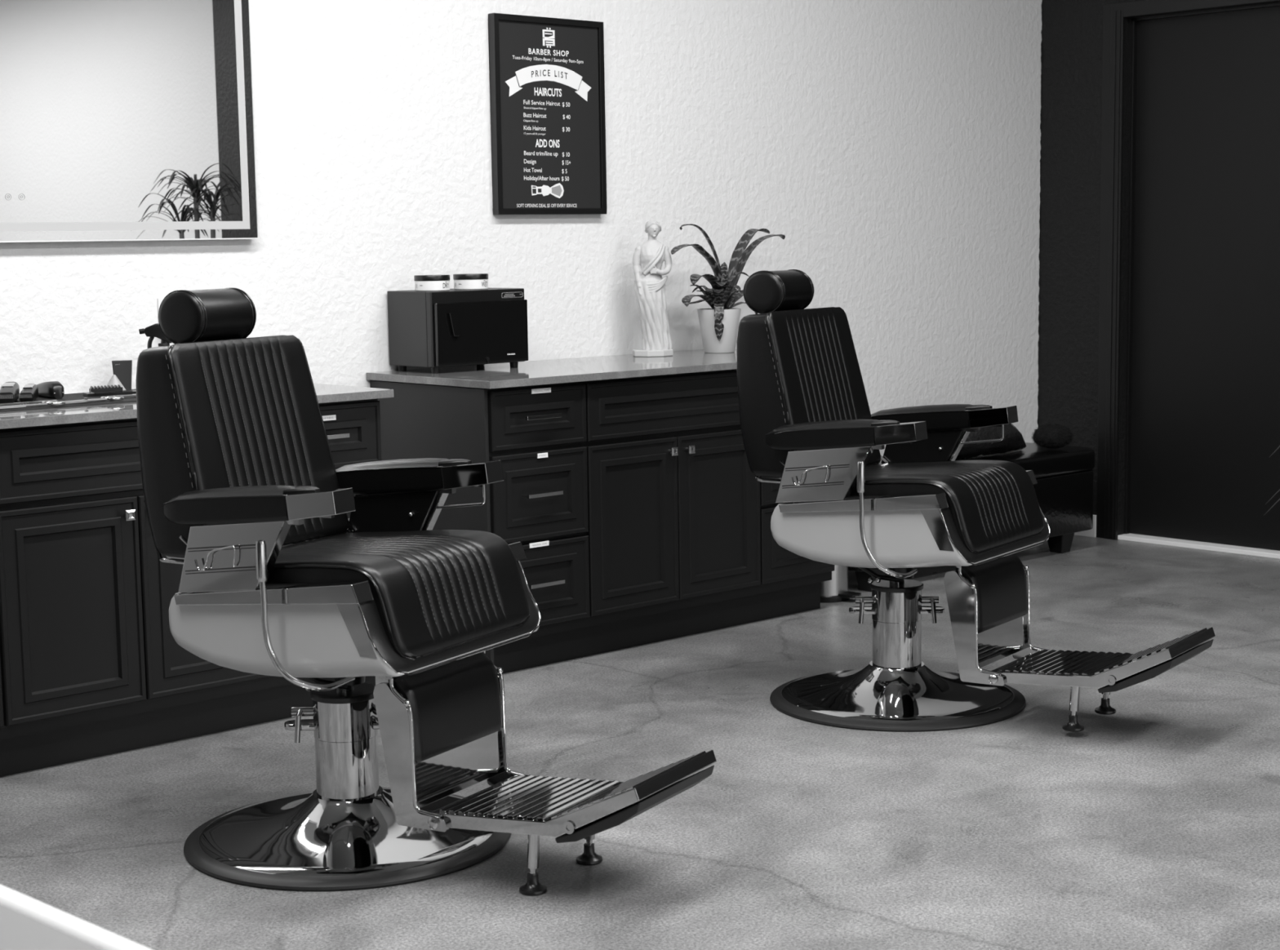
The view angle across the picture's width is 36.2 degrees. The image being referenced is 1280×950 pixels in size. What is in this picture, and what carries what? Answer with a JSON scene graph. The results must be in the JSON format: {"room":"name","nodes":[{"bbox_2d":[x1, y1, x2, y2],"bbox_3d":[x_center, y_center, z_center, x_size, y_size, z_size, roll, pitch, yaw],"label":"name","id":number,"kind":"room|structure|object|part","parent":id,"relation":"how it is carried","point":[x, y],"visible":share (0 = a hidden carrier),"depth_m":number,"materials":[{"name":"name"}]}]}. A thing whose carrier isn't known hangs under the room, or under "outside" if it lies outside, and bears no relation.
{"room":"salon","nodes":[
{"label":"salon","id":0,"kind":"room"},
{"bbox_2d":[200,560,541,675],"bbox_3d":[-0.588,0.279,4.286,0.699,0.185,0.663,-7,9,-42],"label":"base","id":1,"kind":"object","parent":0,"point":[416,619],"depth_m":4.06,"materials":[{"name":"silver metal"}]},
{"bbox_2d":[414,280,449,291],"bbox_3d":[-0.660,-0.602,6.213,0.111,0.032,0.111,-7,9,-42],"label":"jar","id":2,"kind":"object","parent":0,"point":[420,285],"depth_m":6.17,"materials":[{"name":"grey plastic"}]},
{"bbox_2d":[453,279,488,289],"bbox_3d":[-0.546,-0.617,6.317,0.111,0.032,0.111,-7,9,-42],"label":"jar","id":3,"kind":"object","parent":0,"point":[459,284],"depth_m":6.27,"materials":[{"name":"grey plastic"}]},
{"bbox_2d":[0,0,1042,457],"bbox_3d":[-0.419,-1.174,6.648,6.019,3.400,0.100,-7,9,-42],"label":"wall","id":4,"kind":"structure","parent":0,"point":[893,147],"depth_m":6.98,"materials":[{"name":"white paint"}]},
{"bbox_2d":[0,0,259,242],"bbox_3d":[-1.538,-1.169,5.518,1.003,1.011,0.037,-7,9,-42],"label":"wall mirror","id":5,"kind":"object","parent":4,"relation":"attached to","point":[121,120],"visible":1,"depth_m":5.58,"materials":[{"name":"grey mirror"}]},
{"bbox_2d":[157,297,164,323],"bbox_3d":[-1.385,-0.465,5.756,0.070,0.114,0.006,-7,9,-42],"label":"wall outlet","id":6,"kind":"object","parent":4,"relation":"attached to","point":[159,300],"visible":0.12,"depth_m":5.73,"materials":[{"name":"white plastic"}]},
{"bbox_2d":[488,13,607,214],"bbox_3d":[-0.309,-1.219,6.654,0.485,0.659,0.031,-7,9,-42],"label":"list","id":7,"kind":"object","parent":4,"relation":"attached to","point":[547,77],"visible":1,"depth_m":6.64,"materials":[{"name":"black paper"}]},
{"bbox_2d":[532,186,541,193],"bbox_3d":[-0.350,-0.967,6.635,0.040,0.024,0.001,-7,9,-42],"label":"picture","id":8,"kind":"object","parent":7,"relation":"attached to","point":[534,190],"depth_m":6.63},
{"bbox_2d":[531,182,564,198],"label":"picture","id":9,"kind":"object","parent":7,"relation":"attached to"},
{"bbox_2d":[551,185,561,195],"bbox_3d":[-0.284,-0.973,6.695,0.046,0.038,0.001,-7,9,-42],"label":"picture","id":10,"kind":"object","parent":7,"relation":"attached to","point":[557,190],"depth_m":6.70},
{"bbox_2d":[0,535,1279,949],"bbox_3d":[1.959,1.259,0.841,10.769,0.100,12.200,-7,9,-42],"label":"floor","id":11,"kind":"structure","parent":0,"point":[1154,824],"depth_m":4.55,"materials":[{"name":"concrete"}]},
{"bbox_2d":[0,657,4,740],"bbox_3d":[-1.913,0.325,4.913,0.377,0.888,0.641,-7,9,-42],"label":"base cabinet","id":12,"kind":"object","parent":11,"relation":"on","point":[2,717],"visible":1,"depth_m":4.86,"materials":[{"name":"black paint"}]},
{"bbox_2d":[0,885,149,949],"bbox_3d":[-0.767,0.781,1.585,1.620,0.752,0.643,6,10,43],"label":"desk","id":13,"kind":"object","parent":11,"relation":"on","point":[26,923],"visible":1,"depth_m":1.68,"materials":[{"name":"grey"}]},
{"bbox_2d":[0,417,273,777],"bbox_3d":[-1.491,0.271,5.305,0.780,0.888,0.631,-7,9,-42],"label":"base cabinet","id":14,"kind":"object","parent":11,"relation":"on","point":[92,664],"visible":0.59,"depth_m":5.01,"materials":[{"name":"black paint"}]},
{"bbox_3d":[-1.306,-0.051,5.058,0.773,0.181,0.018,-7,9,-42],"label":"drawer","id":15,"kind":"part","parent":14,"relation":"part of","materials":[{"name":"black paint"}]},
{"bbox_3d":[-1.443,0.341,4.973,0.384,0.539,0.018,-7,9,-42],"label":"door","id":16,"kind":"part","parent":14,"relation":"part of","materials":[{"name":"black paint"}]},
{"bbox_3d":[-1.317,0.103,5.037,0.027,0.027,0.030,-7,9,-42],"label":"square knob","id":17,"kind":"part","parent":14,"relation":"part of","materials":[{"name":"silver metal"}]},
{"bbox_2d":[0,382,393,429],"bbox_3d":[-1.499,-0.183,5.248,1.590,0.023,0.638,-7,9,-42],"label":"countertop","id":18,"kind":"structure","parent":14,"relation":"on","point":[325,393],"depth_m":4.99,"materials":[{"name":"stone"}]},
{"bbox_2d":[0,389,136,412],"bbox_3d":[-1.609,-0.197,5.258,0.760,0.004,0.385,-7,9,-42],"label":"rubber mat","id":19,"kind":"object","parent":18,"relation":"on","point":[69,397],"visible":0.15,"depth_m":5.21,"materials":[{"name":"black rubber"}]},
{"bbox_2d":[0,382,19,404],"bbox_3d":[-1.686,-0.220,5.225,0.048,0.052,0.169,-2,7,-10],"label":"hair clipper","id":20,"kind":"object","parent":19,"relation":"on","point":[9,391],"visible":0.99,"depth_m":5.18,"materials":[{"name":"black plastic"}]},
{"bbox_3d":[-1.673,-0.206,5.155,0.040,0.010,0.025,-2,7,-10],"label":"blade","id":21,"kind":"part","parent":20,"relation":"part of","materials":[{"name":"black plastic"}]},
{"bbox_3d":[-1.688,-0.240,5.227,0.029,0.010,0.048,-2,7,-10],"label":"plate","id":22,"kind":"part","parent":20,"relation":"part of","materials":[{"name":"silver metal"}]},
{"bbox_2d":[18,383,38,402],"bbox_3d":[-1.646,-0.222,5.269,0.040,0.043,0.144,-2,7,-8],"label":"hair clipper","id":23,"kind":"object","parent":19,"relation":"on","point":[29,393],"visible":1,"depth_m":5.23,"materials":[{"name":"black plastic"}]},
{"bbox_3d":[-1.637,-0.210,5.211,0.034,0.009,0.025,-2,7,-8],"label":"blade","id":24,"kind":"part","parent":23,"relation":"part of","materials":[{"name":"black plastic"}]},
{"bbox_3d":[-1.647,-0.239,5.272,0.024,0.009,0.048,-2,7,-8],"label":"plate","id":25,"kind":"part","parent":23,"relation":"part of","materials":[{"name":"silver metal"}]},
{"bbox_2d":[0,400,57,405],"bbox_3d":[-1.639,-0.191,5.179,0.210,0.003,0.023,-8,10,-44],"label":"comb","id":26,"kind":"object","parent":19,"relation":"on","point":[34,402],"visible":0.94,"depth_m":5.18,"materials":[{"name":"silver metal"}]},
{"bbox_2d":[0,400,65,408],"bbox_3d":[-1.588,-0.182,5.050,0.204,0.012,0.072,-8,10,-44],"label":"scissors","id":27,"kind":"object","parent":19,"relation":"on","point":[43,402],"visible":1,"depth_m":5.07,"materials":[{"name":"silver metal"}]},
{"bbox_3d":[-1.605,-0.176,5.041,0.012,0.004,0.165,6,9,43],"label":"blade","id":28,"kind":"part","parent":27,"relation":"part of","materials":[{"name":"silver metal"}]},
{"bbox_3d":[-1.599,-0.179,5.033,0.165,0.004,0.012,-7,9,-42],"label":"blade","id":29,"kind":"part","parent":27,"relation":"part of","materials":[{"name":"silver metal"}]},
{"bbox_2d":[36,381,64,399],"bbox_3d":[-1.626,-0.237,5.383,0.046,0.046,0.153,-6,9,-36],"label":"hair clipper","id":30,"kind":"object","parent":19,"relation":"on","point":[51,389],"visible":0.89,"depth_m":5.33,"materials":[{"name":"black plastic"}]},
{"bbox_2d":[63,395,124,404],"bbox_3d":[-1.466,-0.199,5.175,0.072,0.012,0.204,6,10,43],"label":"scissors","id":31,"kind":"object","parent":19,"relation":"on","point":[104,397],"visible":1,"depth_m":5.20,"materials":[{"name":"silver metal"}]},
{"bbox_3d":[-1.483,-0.193,5.165,0.012,0.004,0.165,5,9,41],"label":"blade","id":32,"kind":"part","parent":31,"relation":"part of","materials":[{"name":"silver metal"}]},
{"bbox_3d":[-1.476,-0.196,5.157,0.165,0.004,0.012,-8,10,-44],"label":"blade","id":33,"kind":"part","parent":31,"relation":"part of","materials":[{"name":"silver metal"}]},
{"bbox_2d":[82,384,136,396],"bbox_3d":[-1.458,-0.237,5.444,0.170,0.025,0.075,-5,8,-28],"label":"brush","id":34,"kind":"object","parent":19,"relation":"on","point":[124,392],"depth_m":5.43,"materials":[{"name":"black plastic"}]},
{"bbox_3d":[-1.490,-0.242,5.456,0.090,0.017,0.016,-5,8,-32],"label":"clipper guard","id":35,"kind":"part","parent":34,"relation":"part of","materials":[{"name":"black plastic"}]},
{"bbox_3d":[-1.476,-0.230,5.413,0.080,0.003,0.028,-6,8,-34],"label":"steel strip","id":36,"kind":"part","parent":34,"relation":"part of","materials":[{"name":"silver metal"}]},
{"bbox_2d":[106,374,125,390],"bbox_3d":[-1.485,-0.258,5.527,0.068,0.052,0.068,-7,9,-42],"label":"cone","id":37,"kind":"object","parent":19,"relation":"on","point":[113,380],"visible":0.5,"depth_m":5.52,"materials":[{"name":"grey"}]},
{"bbox_2d":[111,360,132,390],"bbox_3d":[-1.479,-0.284,5.592,0.055,0.087,0.030,-2,7,-12],"label":"box","id":38,"kind":"object","parent":19,"relation":"on","point":[122,369],"visible":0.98,"depth_m":5.58,"materials":[{"name":"grey cardboard"}]},
{"bbox_2d":[114,394,136,397],"bbox_3d":[-1.356,-0.222,5.356,0.204,0.012,0.072,-7,9,-40],"label":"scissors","id":39,"kind":"object","parent":19,"relation":"on","point":[126,395],"visible":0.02,"depth_m":5.32,"materials":[{"name":"silver metal"}]},
{"bbox_2d":[138,323,171,348],"bbox_3d":[-1.364,-0.331,5.536,0.099,0.196,0.064,-2,7,-7],"label":"spray bottle","id":40,"kind":"object","parent":18,"relation":"on","point":[153,331],"visible":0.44,"depth_m":5.52,"materials":[{"name":"black plastic"}]},
{"bbox_3d":[-1.157,0.304,5.233,0.384,0.539,0.018,-7,9,-42],"label":"door","id":41,"kind":"part","parent":14,"relation":"part of","materials":[{"name":"black paint"}]},
{"bbox_2d":[262,399,382,723],"bbox_3d":[-1.060,0.218,5.691,0.381,0.888,0.641,-7,9,-42],"label":"base cabinet","id":42,"kind":"object","parent":11,"relation":"on","point":[353,428],"visible":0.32,"depth_m":5.50,"materials":[{"name":"black paint"}]},
{"bbox_3d":[-0.871,-0.106,5.419,0.135,0.012,0.038,-7,9,-42],"label":"bar handle","id":43,"kind":"part","parent":42,"relation":"part of","materials":[{"name":"silver metal"}]},
{"bbox_3d":[-0.879,-0.105,5.447,0.374,0.181,0.018,-7,9,-42],"label":"drawer","id":44,"kind":"part","parent":42,"relation":"part of","materials":[{"name":"black paint"}]},
{"bbox_3d":[-0.875,0.134,5.476,0.374,0.270,0.018,-7,9,-42],"label":"drawer","id":45,"kind":"part","parent":42,"relation":"part of","materials":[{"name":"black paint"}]},
{"bbox_2d":[135,287,716,896],"bbox_3d":[-0.479,0.216,4.213,1.277,1.230,0.727,3,8,30],"label":"barber chair","id":46,"kind":"object","parent":11,"relation":"on","point":[242,486],"visible":1,"depth_m":4.20,"materials":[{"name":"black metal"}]},
{"bbox_3d":[-0.902,-0.072,4.424,0.222,0.460,0.470,3,8,30],"label":"backrest","id":47,"kind":"part","parent":46,"relation":"part of","materials":[{"name":"black leather"}]},
{"bbox_3d":[-0.849,0.171,4.100,0.303,0.174,0.028,3,8,30],"label":"panel","id":48,"kind":"part","parent":46,"relation":"part of","materials":[{"name":"silver metal"}]},
{"bbox_3d":[-0.858,-0.071,4.398,0.138,0.465,0.470,3,8,30],"label":"backrest","id":49,"kind":"part","parent":46,"relation":"part of","materials":[{"name":"black leather"}]},
{"bbox_3d":[-0.765,0.246,4.059,0.497,0.081,0.054,3,8,30],"label":"rail","id":50,"kind":"part","parent":46,"relation":"part of","materials":[{"name":"silver metal"}]},
{"bbox_3d":[-0.749,0.554,4.344,0.050,0.072,0.051,-1,7,-2],"label":"release lever","id":51,"kind":"part","parent":46,"relation":"part of","materials":[{"name":"silver metal"}]},
{"bbox_3d":[-0.672,0.326,4.064,0.072,0.257,0.233,6,9,42],"label":"recline lever","id":52,"kind":"part","parent":46,"relation":"part of","materials":[{"name":"silver metal"}]},
{"bbox_3d":[-0.653,0.758,4.386,0.660,0.098,0.660,3,8,30],"label":"plate","id":53,"kind":"part","parent":46,"relation":"part of","materials":[{"name":"silver metal"}]},
{"bbox_3d":[-0.572,0.312,3.942,0.100,0.108,0.002,3,8,30],"label":"shell trim","id":54,"kind":"part","parent":46,"relation":"part of","materials":[{"name":"silver metal"}]},
{"bbox_2d":[266,529,529,657],"bbox_3d":[-0.591,0.252,4.284,0.539,0.218,0.486,3,8,30],"label":"seat cushion","id":55,"kind":"object","parent":46,"relation":"on","point":[434,593],"depth_m":4.15,"materials":[{"name":"black leather"}]},
{"bbox_3d":[-0.570,0.109,4.577,0.303,0.174,0.028,3,8,30],"label":"panel","id":56,"kind":"part","parent":46,"relation":"part of","materials":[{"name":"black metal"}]},
{"bbox_3d":[-0.412,0.555,4.218,0.050,0.255,0.326,3,8,30],"label":"calf panel","id":57,"kind":"part","parent":46,"relation":"part of","materials":[{"name":"black leather"}]},
{"bbox_3d":[-0.484,0.183,4.538,0.497,0.081,0.054,3,8,30],"label":"rail","id":58,"kind":"part","parent":46,"relation":"part of","materials":[{"name":"silver metal"}]},
{"bbox_3d":[-0.217,0.760,4.003,0.031,0.125,0.025,3,8,30],"label":"footrest leg","id":59,"kind":"part","parent":46,"relation":"part of","materials":[{"name":"silver metal"}]},
{"bbox_3d":[-0.139,0.652,4.071,0.505,0.146,0.324,3,8,30],"label":"footrest plate","id":60,"kind":"part","parent":46,"relation":"part of","materials":[{"name":"silver metal"}]},
{"bbox_3d":[-0.107,0.736,4.191,0.031,0.125,0.025,3,8,30],"label":"footrest leg","id":61,"kind":"part","parent":46,"relation":"part of","materials":[{"name":"silver metal"}]},
{"bbox_2d":[370,380,590,673],"bbox_3d":[-0.495,0.146,6.207,0.393,0.888,0.641,-7,9,-42],"label":"base cabinet","id":62,"kind":"object","parent":11,"relation":"on","point":[537,433],"visible":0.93,"depth_m":6.02,"materials":[{"name":"black paint"}]},
{"bbox_3d":[-0.652,0.162,6.097,0.012,0.888,0.588,-7,9,-42],"label":"panel","id":63,"kind":"part","parent":62,"relation":"part of","materials":[{"name":"black laminate"}]},
{"bbox_3d":[-0.309,-0.177,5.967,0.374,0.181,0.018,-7,9,-42],"label":"drawer","id":64,"kind":"part","parent":62,"relation":"part of","materials":[{"name":"black paint"}]},
{"bbox_3d":[-0.305,0.062,5.996,0.374,0.270,0.018,-7,9,-42],"label":"drawer","id":65,"kind":"part","parent":62,"relation":"part of","materials":[{"name":"black paint"}]},
{"bbox_3d":[-0.301,-0.178,5.939,0.135,0.012,0.038,-7,9,-42],"label":"bar handle","id":66,"kind":"part","parent":62,"relation":"part of","materials":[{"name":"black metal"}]},
{"bbox_3d":[-0.297,0.058,5.968,0.135,0.012,0.038,-7,9,-42],"label":"bar handle","id":67,"kind":"part","parent":62,"relation":"part of","materials":[{"name":"silver metal"}]},
{"bbox_3d":[-0.293,0.333,6.001,0.135,0.012,0.038,-7,9,-42],"label":"bar handle","id":68,"kind":"part","parent":62,"relation":"part of","materials":[{"name":"silver metal"}]},
{"bbox_3d":[-0.301,0.336,6.030,0.374,0.259,0.018,-7,9,-42],"label":"drawer","id":69,"kind":"part","parent":62,"relation":"part of","materials":[{"name":"black paint"}]},
{"bbox_2d":[576,368,760,658],"bbox_3d":[-0.068,0.091,6.603,0.776,0.888,0.631,-7,9,-42],"label":"base cabinet","id":70,"kind":"object","parent":11,"relation":"on","point":[674,532],"visible":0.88,"depth_m":6.37,"materials":[{"name":"black paint"}]},
{"bbox_2d":[365,349,737,389],"bbox_3d":[-0.076,-0.364,6.546,1.585,0.023,0.638,-7,9,-42],"label":"countertop","id":71,"kind":"structure","parent":70,"relation":"on","point":[496,375],"depth_m":6.24,"materials":[{"name":"stone"}]},
{"bbox_2d":[386,288,528,373],"bbox_3d":[-0.582,-0.470,6.316,0.378,0.256,0.261,-7,9,-42],"label":"towel warmer","id":72,"kind":"object","parent":71,"relation":"on","point":[434,330],"visible":0.98,"depth_m":6.21,"materials":[{"name":"black metal"}]},
{"bbox_2d":[413,274,449,291],"bbox_3d":[-0.660,-0.611,6.212,0.113,0.049,0.113,-7,9,-42],"label":"tin","id":73,"kind":"object","parent":72,"relation":"on","point":[422,282],"visible":1,"depth_m":6.17,"materials":[{"name":"white plastic"}]},
{"bbox_3d":[-0.660,-0.626,6.210,0.113,0.017,0.113,-7,9,-42],"label":"lid","id":74,"kind":"part","parent":73,"relation":"part of","materials":[{"name":"black plastic"}]},
{"bbox_3d":[-0.586,-0.473,6.141,0.037,0.075,0.012,-7,9,-42],"label":"door handle","id":75,"kind":"part","parent":72,"relation":"part of","materials":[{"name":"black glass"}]},
{"bbox_2d":[453,273,488,289],"bbox_3d":[-0.546,-0.625,6.316,0.113,0.049,0.113,-7,9,-42],"label":"tin","id":76,"kind":"object","parent":72,"relation":"on","point":[463,281],"visible":1,"depth_m":6.27,"materials":[{"name":"white plastic"}]},
{"bbox_3d":[-0.546,-0.641,6.314,0.113,0.017,0.113,-7,9,-42],"label":"lid","id":77,"kind":"part","parent":76,"relation":"part of","materials":[{"name":"black plastic"}]},
{"bbox_3d":[-0.504,-0.454,6.237,0.368,0.199,0.015,-7,9,-42],"label":"warmer door","id":78,"kind":"part","parent":72,"relation":"part of","materials":[{"name":"black glass"}]},
{"bbox_3d":[-0.413,-0.582,6.320,0.088,0.017,0.002,-7,9,-42],"label":"control panel","id":79,"kind":"part","parent":72,"relation":"part of","materials":[{"name":"grey"}]},
{"bbox_2d":[632,219,672,356],"bbox_3d":[0.043,-0.655,6.857,0.140,0.475,0.111,-2,7,-10],"label":"statuette","id":80,"kind":"object","parent":71,"relation":"on","point":[648,258],"visible":1,"depth_m":6.82,"materials":[{"name":"grey paint"}]},
{"bbox_2d":[671,223,785,353],"bbox_3d":[0.324,-0.674,7.044,0.609,0.459,0.194,-7,9,-42],"label":"bromeliad","id":81,"kind":"object","parent":71,"relation":"on","point":[719,324],"visible":0.95,"depth_m":6.98,"materials":[{"name":"leaf"},{"name":"white ceramic"},{"name":"soil"}]},
{"bbox_3d":[-0.020,0.161,6.271,0.382,0.539,0.018,-7,9,-42],"label":"door","id":82,"kind":"part","parent":70,"relation":"part of","materials":[{"name":"black paint"}]},
{"bbox_3d":[0.116,-0.230,6.356,0.769,0.181,0.018,-7,9,-42],"label":"drawer","id":83,"kind":"part","parent":70,"relation":"part of","materials":[{"name":"black paint"}]},
{"bbox_3d":[0.106,-0.077,6.335,0.027,0.027,0.030,-7,9,-42],"label":"square knob","id":84,"kind":"part","parent":70,"relation":"part of","materials":[{"name":"silver metal"}]},
{"bbox_3d":[0.163,-0.084,6.387,0.027,0.027,0.030,-7,9,-42],"label":"square knob","id":85,"kind":"part","parent":70,"relation":"part of","materials":[{"name":"silver metal"}]},
{"bbox_3d":[0.264,0.125,6.531,0.382,0.539,0.018,-7,9,-42],"label":"door","id":86,"kind":"part","parent":70,"relation":"part of","materials":[{"name":"black paint"}]},
{"bbox_2d":[746,476,834,623],"bbox_3d":[0.359,0.038,6.986,0.377,0.888,0.641,-7,9,-42],"label":"base cabinet","id":87,"kind":"object","parent":11,"relation":"on","point":[790,582],"visible":0.05,"depth_m":6.79,"materials":[{"name":"black paint"}]},
{"bbox_3d":[0.544,-0.045,6.771,0.370,0.270,0.018,-7,9,-42],"label":"drawer","id":88,"kind":"part","parent":87,"relation":"part of","materials":[{"name":"black paint"}]},
{"bbox_3d":[0.548,0.228,6.805,0.370,0.259,0.018,-7,9,-42],"label":"drawer","id":89,"kind":"part","parent":87,"relation":"part of","materials":[{"name":"black paint"}]},
{"bbox_2d":[820,564,861,603],"bbox_3d":[0.703,0.305,7.167,0.235,0.304,0.180,4,9,37],"label":"pedal bin","id":90,"kind":"object","parent":11,"relation":"on","point":[835,590],"visible":0.38,"depth_m":7.12,"materials":[{"name":"silver metal"}]},
{"bbox_2d":[848,442,1094,591],"bbox_3d":[1.224,0.149,7.881,1.505,0.425,0.470,-7,9,-42],"label":"bench","id":91,"kind":"object","parent":11,"relation":"on","point":[1064,489],"visible":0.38,"depth_m":8.05,"materials":[{"name":"black leather"}]},
{"bbox_3d":[0.866,0.391,7.350,0.086,0.085,0.086,-7,9,-42],"label":"leg","id":92,"kind":"part","parent":91,"relation":"part of","materials":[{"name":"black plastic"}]},
{"bbox_3d":[1.222,-0.017,7.861,1.505,0.090,0.470,-7,9,-42],"label":"seat","id":93,"kind":"part","parent":91,"relation":"part of","materials":[{"name":"black leather"}]},
{"bbox_2d":[955,423,1026,459],"bbox_3d":[1.317,-0.178,7.924,0.720,0.210,0.276,-7,9,-42],"label":"duffel bag","id":94,"kind":"object","parent":91,"relation":"on","point":[1013,440],"visible":0.41,"depth_m":7.85,"materials":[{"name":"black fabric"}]},
{"bbox_2d":[1030,422,1074,448],"bbox_3d":[1.728,-0.168,8.183,0.200,0.112,0.179,-7,9,-42],"label":"cushion","id":95,"kind":"object","parent":91,"relation":"on","point":[1051,436],"visible":1,"depth_m":8.13,"materials":[{"name":"black fabric"}]},
{"bbox_3d":[1.752,0.279,8.159,0.086,0.085,0.086,-7,9,-42],"label":"leg","id":96,"kind":"part","parent":91,"relation":"part of","materials":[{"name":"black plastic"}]},
{"bbox_2d":[736,269,1215,732],"bbox_3d":[0.896,0.048,5.419,1.322,1.230,0.727,4,8,35],"label":"barber chair","id":97,"kind":"object","parent":11,"relation":"on","point":[807,424],"visible":1,"depth_m":5.41,"materials":[{"name":"black leather"}]},
{"bbox_3d":[0.485,-0.246,5.673,0.222,0.460,0.470,4,8,35],"label":"backrest","id":98,"kind":"part","parent":97,"relation":"part of","materials":[{"name":"black leather"}]},
{"bbox_3d":[0.506,-0.001,5.348,0.303,0.174,0.028,4,8,35],"label":"panel","id":99,"kind":"part","parent":97,"relation":"part of","materials":[{"name":"silver metal"}]},
{"bbox_3d":[0.528,-0.244,5.644,0.138,0.465,0.470,4,8,35],"label":"backrest","id":100,"kind":"part","parent":97,"relation":"part of","materials":[{"name":"black leather"}]},
{"bbox_3d":[0.639,0.384,5.571,0.050,0.072,0.051,0,7,3],"label":"release lever","id":101,"kind":"part","parent":97,"relation":"part of","materials":[{"name":"silver metal"}]},
{"bbox_3d":[0.602,0.075,5.288,0.497,0.081,0.054,4,8,35],"label":"rail","id":102,"kind":"part","parent":97,"relation":"part of","materials":[{"name":"silver metal"}]},
{"bbox_3d":[0.694,0.157,5.285,0.233,0.257,0.072,-7,9,-42],"label":"recline lever","id":103,"kind":"part","parent":97,"relation":"part of","materials":[{"name":"silver metal"}]},
{"bbox_3d":[0.736,0.588,5.605,0.660,0.098,0.660,4,8,35],"label":"plate","id":104,"kind":"part","parent":97,"relation":"part of","materials":[{"name":"silver metal"}]},
{"bbox_2d":[793,495,1050,565],"bbox_3d":[0.797,0.111,5.498,0.669,0.185,0.628,-7,9,-42],"label":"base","id":105,"kind":"object","parent":97,"relation":"on","point":[835,530],"depth_m":5.26,"materials":[{"name":"silver metal"}]},
{"bbox_3d":[0.840,-0.060,5.788,0.303,0.174,0.028,4,8,35],"label":"panel","id":106,"kind":"part","parent":97,"relation":"part of","materials":[{"name":"black metal"}]},
{"bbox_3d":[0.825,0.383,5.559,0.050,0.072,0.051,0,7,3],"label":"release lever","id":107,"kind":"part","parent":97,"relation":"part of","materials":[{"name":"silver metal"}]},
{"bbox_3d":[0.783,0.144,5.154,0.100,0.108,0.002,4,8,35],"label":"shell trim","id":108,"kind":"part","parent":97,"relation":"part of","materials":[{"name":"silver metal"}]},
{"bbox_2d":[850,460,1044,552],"bbox_3d":[0.794,0.084,5.497,0.539,0.218,0.486,4,8,35],"label":"seat cushion","id":109,"kind":"object","parent":97,"relation":"on","point":[993,506],"depth_m":5.33,"materials":[{"name":"black leather"}]},
{"bbox_3d":[0.978,0.381,5.405,0.050,0.255,0.326,4,8,35],"label":"calf panel","id":110,"kind":"part","parent":97,"relation":"part of","materials":[{"name":"black leather"}]},
{"bbox_3d":[0.924,0.016,5.740,0.497,0.081,0.054,4,8,35],"label":"rail","id":111,"kind":"part","parent":97,"relation":"part of","materials":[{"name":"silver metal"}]},
{"bbox_3d":[1.151,0.579,5.172,0.031,0.125,0.025,4,8,35],"label":"footrest leg","id":112,"kind":"part","parent":97,"relation":"part of","materials":[{"name":"silver metal"}]},
{"bbox_3d":[1.236,0.482,5.234,0.505,0.146,0.324,4,8,35],"label":"footrest plate","id":113,"kind":"part","parent":97,"relation":"part of","materials":[{"name":"silver metal"}]},
{"bbox_3d":[1.278,0.556,5.350,0.031,0.125,0.025,4,8,35],"label":"footrest leg","id":114,"kind":"part","parent":97,"relation":"part of","materials":[{"name":"silver metal"}]},
{"bbox_2d":[1263,445,1279,515],"bbox_3d":[2.673,0.116,6.877,0.916,0.690,0.864,-7,9,-42],"label":"dracaena","id":115,"kind":"object","parent":11,"relation":"on","point":[1279,446],"visible":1,"depth_m":6.91,"materials":[{"name":"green plant"}]},
{"bbox_2d":[697,307,741,353],"bbox_3d":[0.285,-0.519,7.029,0.158,0.156,0.158,-7,9,-42],"label":"pot","id":116,"kind":"object","parent":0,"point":[719,326],"depth_m":6.98,"materials":[{"name":"white ceramic"}]},
{"bbox_2d":[1038,0,1279,535],"bbox_3d":[4.174,-1.173,6.062,0.150,3.400,6.980,-7,9,-42],"label":"wall","id":117,"kind":"structure","parent":0,"point":[1071,97],"depth_m":8.47,"materials":[{"name":"black paint"}]},
{"bbox_2d":[1074,515,1096,537],"bbox_3d":[1.887,0.212,8.638,0.014,0.098,0.299,-7,9,-42],"label":"baseboard","id":118,"kind":"structure","parent":117,"relation":"attached to","point":[1090,533],"depth_m":8.54,"materials":[{"name":"white"}]},
{"bbox_2d":[1096,0,1279,540],"bbox_3d":[2.377,-0.816,8.014,0.093,2.278,1.114,-7,9,-42],"label":"trim","id":119,"kind":"structure","parent":117,"relation":"attached to","point":[1114,15],"depth_m":8.33,"materials":[{"name":"black paint"}]},
{"bbox_2d":[1117,533,1279,559],"bbox_3d":[2.435,0.301,8.157,0.130,0.020,0.949,-7,9,-42],"label":"trim","id":120,"kind":"structure","parent":117,"relation":"attached to","point":[1229,548],"depth_m":8.18,"materials":[{"name":"white"}]},
{"bbox_2d":[1129,5,1279,550],"bbox_3d":[2.423,-0.798,8.029,0.096,2.190,0.944,-7,9,-42],"label":"door","id":121,"kind":"structure","parent":117,"relation":"in","point":[1205,431],"depth_m":8.11,"materials":[{"name":"black paint"}]}
]}

